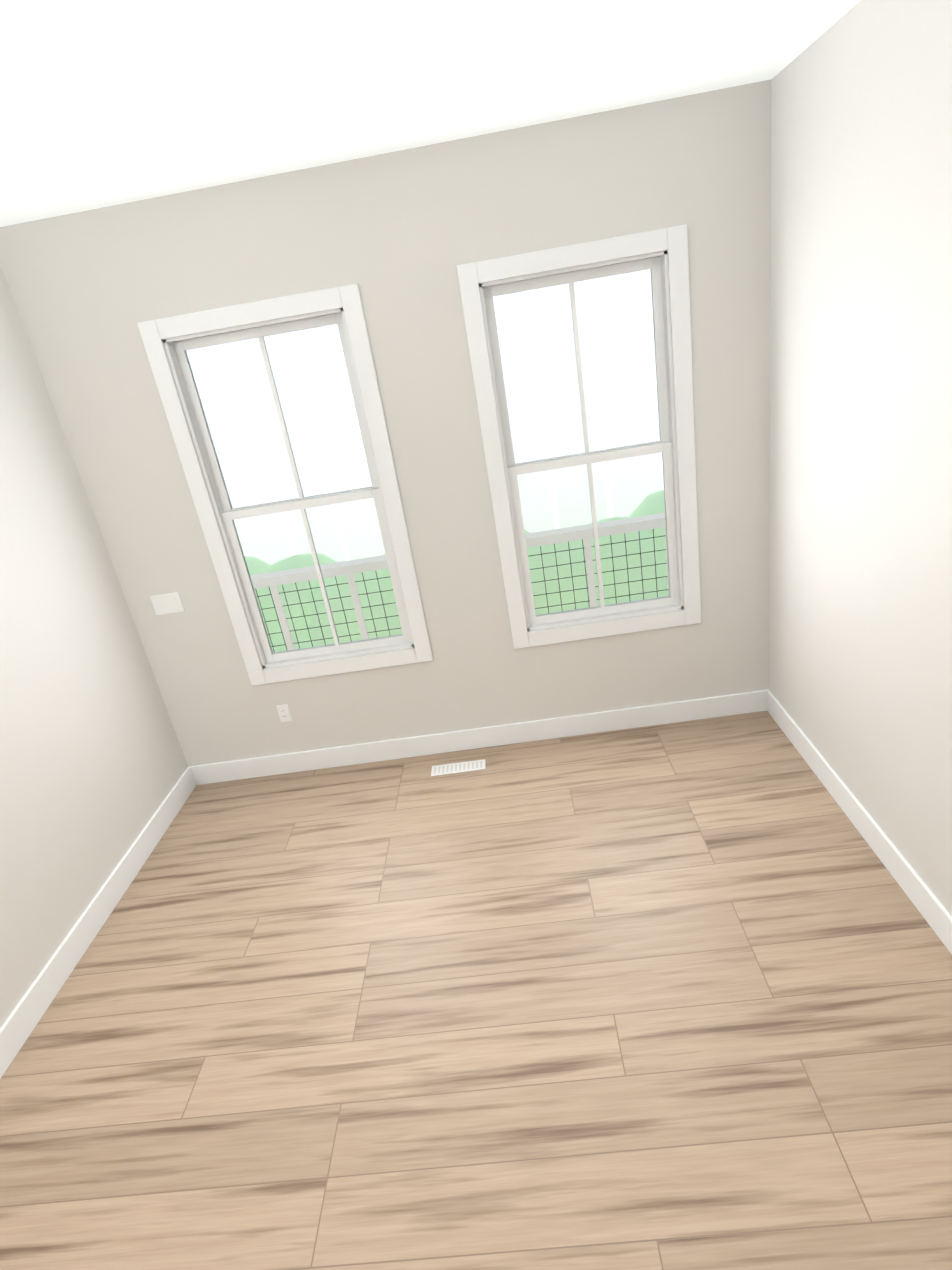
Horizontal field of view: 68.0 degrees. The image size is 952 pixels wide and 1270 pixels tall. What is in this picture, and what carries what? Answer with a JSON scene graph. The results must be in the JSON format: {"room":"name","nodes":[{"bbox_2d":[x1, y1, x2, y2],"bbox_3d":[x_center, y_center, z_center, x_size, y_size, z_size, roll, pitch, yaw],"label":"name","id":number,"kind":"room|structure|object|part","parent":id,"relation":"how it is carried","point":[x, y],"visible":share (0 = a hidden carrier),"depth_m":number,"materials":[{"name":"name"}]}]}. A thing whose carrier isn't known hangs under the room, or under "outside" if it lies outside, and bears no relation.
{"room":"empty room","nodes":[
{"label":"empty room","id":0,"kind":"room"},
{"bbox_2d":[0,265,187,1027],"bbox_3d":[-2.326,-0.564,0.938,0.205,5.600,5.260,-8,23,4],"label":"wall","id":1,"kind":"structure","parent":0,"point":[93,765],"depth_m":3.33,"materials":[{"name":"beige paint"}]},
{"bbox_2d":[0,766,195,1078],"bbox_3d":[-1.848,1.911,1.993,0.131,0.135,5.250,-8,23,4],"label":"baseboard","id":2,"kind":"structure","parent":1,"relation":"attached to","point":[24,1017],"depth_m":3.25,"materials":[{"name":"white paint"}]},
{"bbox_2d":[0,79,771,765],"bbox_3d":[-0.830,-0.638,3.838,4.720,3.630,0.160,-8,23,4],"label":"wall","id":3,"kind":"structure","parent":0,"point":[398,237],"depth_m":3.46,"materials":[{"name":"beige paint"}]},
{"bbox_2d":[150,592,184,614],"bbox_3d":[-1.729,-0.175,3.952,0.165,0.115,0.008,-8,23,4],"label":"switch plate","id":4,"kind":"object","parent":3,"relation":"attached to","point":[168,603],"visible":1,"depth_m":3.95,"materials":[{"name":"white plastic"}]},
{"bbox_2d":[276,704,291,721],"bbox_3d":[-1.147,0.469,4.220,0.070,0.115,0.008,-8,23,4],"label":"outlet","id":5,"kind":"object","parent":3,"relation":"attached to","point":[284,713],"visible":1,"depth_m":4.22,"materials":[{"name":"white plastic"}]},
{"bbox_2d":[137,283,432,685],"bbox_3d":[-0.934,-0.696,3.771,1.080,1.970,0.120,-8,23,4],"label":"window","id":6,"kind":"structure","parent":3,"relation":"in","point":[345,301],"depth_m":3.70,"materials":[{"name":"white paint"}]},
{"bbox_3d":[-0.935,-0.709,3.795,0.870,1.755,0.065,-8,23,4],"label":"window sash","id":7,"kind":"part","parent":6,"relation":"part of","materials":[{"name":"white plastic"}]},
{"bbox_2d":[192,690,763,784],"bbox_3d":[-0.032,0.632,4.274,3.480,0.135,0.019,-8,23,4],"label":"baseboard","id":8,"kind":"structure","parent":3,"relation":"attached to","point":[747,702],"depth_m":4.26,"materials":[{"name":"white paint"}]},
{"bbox_2d":[456,224,700,648],"bbox_3d":[0.587,-0.912,3.664,1.060,1.970,0.120,-8,23,4],"label":"window","id":9,"kind":"structure","parent":3,"relation":"in","point":[672,242],"depth_m":3.59,"materials":[{"name":"white paint"}]},
{"bbox_3d":[0.586,-0.925,3.688,0.850,1.755,0.065,-8,23,4],"label":"window sash","id":10,"kind":"part","parent":9,"relation":"part of","materials":[{"name":"white plastic"}]},
{"bbox_2d":[0,0,860,226],"bbox_3d":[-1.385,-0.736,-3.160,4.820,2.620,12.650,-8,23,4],"label":"ceiling","id":11,"kind":"structure","parent":0,"point":[104,103],"depth_m":2.26,"materials":[{"name":"white paint"}]},
{"bbox_2d":[250,513,669,652],"bbox_3d":[-0.004,0.030,5.038,5.200,1.030,1.540,-8,23,4],"label":"deck railing","id":12,"kind":"object","parent":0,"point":[585,534],"depth_m":5.47,"materials":[{"name":"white metal"}]},
{"bbox_2d":[0,711,951,1269],"bbox_3d":[-0.626,3.386,-1.412,4.720,0.300,12.650,-8,23,4],"label":"floor","id":13,"kind":"structure","parent":0,"point":[668,997],"depth_m":2.53,"materials":[{"name":"brown wood"}]},
{"bbox_2d":[431,759,485,775],"bbox_3d":[-0.103,0.776,4.129,0.320,0.006,0.100,-8,23,4],"label":"floor vent","id":14,"kind":"object","parent":13,"relation":"in","point":[460,767],"visible":1,"depth_m":4.12,"materials":[{"name":"white metal"}]},
{"bbox_2d":[769,0,951,915],"bbox_3d":[1.519,1.501,-2.154,0.150,3.630,12.800,-8,23,4],"label":"wall","id":15,"kind":"structure","parent":0,"point":[860,613],"depth_m":2.62,"materials":[{"name":"beige paint"}]},
{"bbox_2d":[764,689,951,953],"bbox_3d":[1.693,1.514,1.497,0.016,0.135,5.790,-8,23,4],"label":"baseboard","id":16,"kind":"structure","parent":15,"relation":"attached to","point":[939,919],"depth_m":3.04,"materials":[{"name":"white paint"}]},
{"label":"outside","id":17,"kind":"structure","parent":0,"visible":0},
{"bbox_2d":[186,269,663,564],"bbox_3d":[-0.458,-4.794,8.336,16.000,9.000,0.001,-8,23,4],"label":"sky","id":18,"kind":"structure","parent":17,"point":[552,364],"depth_m":9.16,"materials":[{"name":"white"}]},
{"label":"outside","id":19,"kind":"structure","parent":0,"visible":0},
{"bbox_2d":[245,490,667,651],"bbox_3d":[0.140,-0.462,6.640,5.900,1.297,1.396,-8,23,4],"label":"trees","id":20,"kind":"object","parent":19,"point":[534,561],"depth_m":6.14,"materials":[{"name":"green plant"}]}
]}

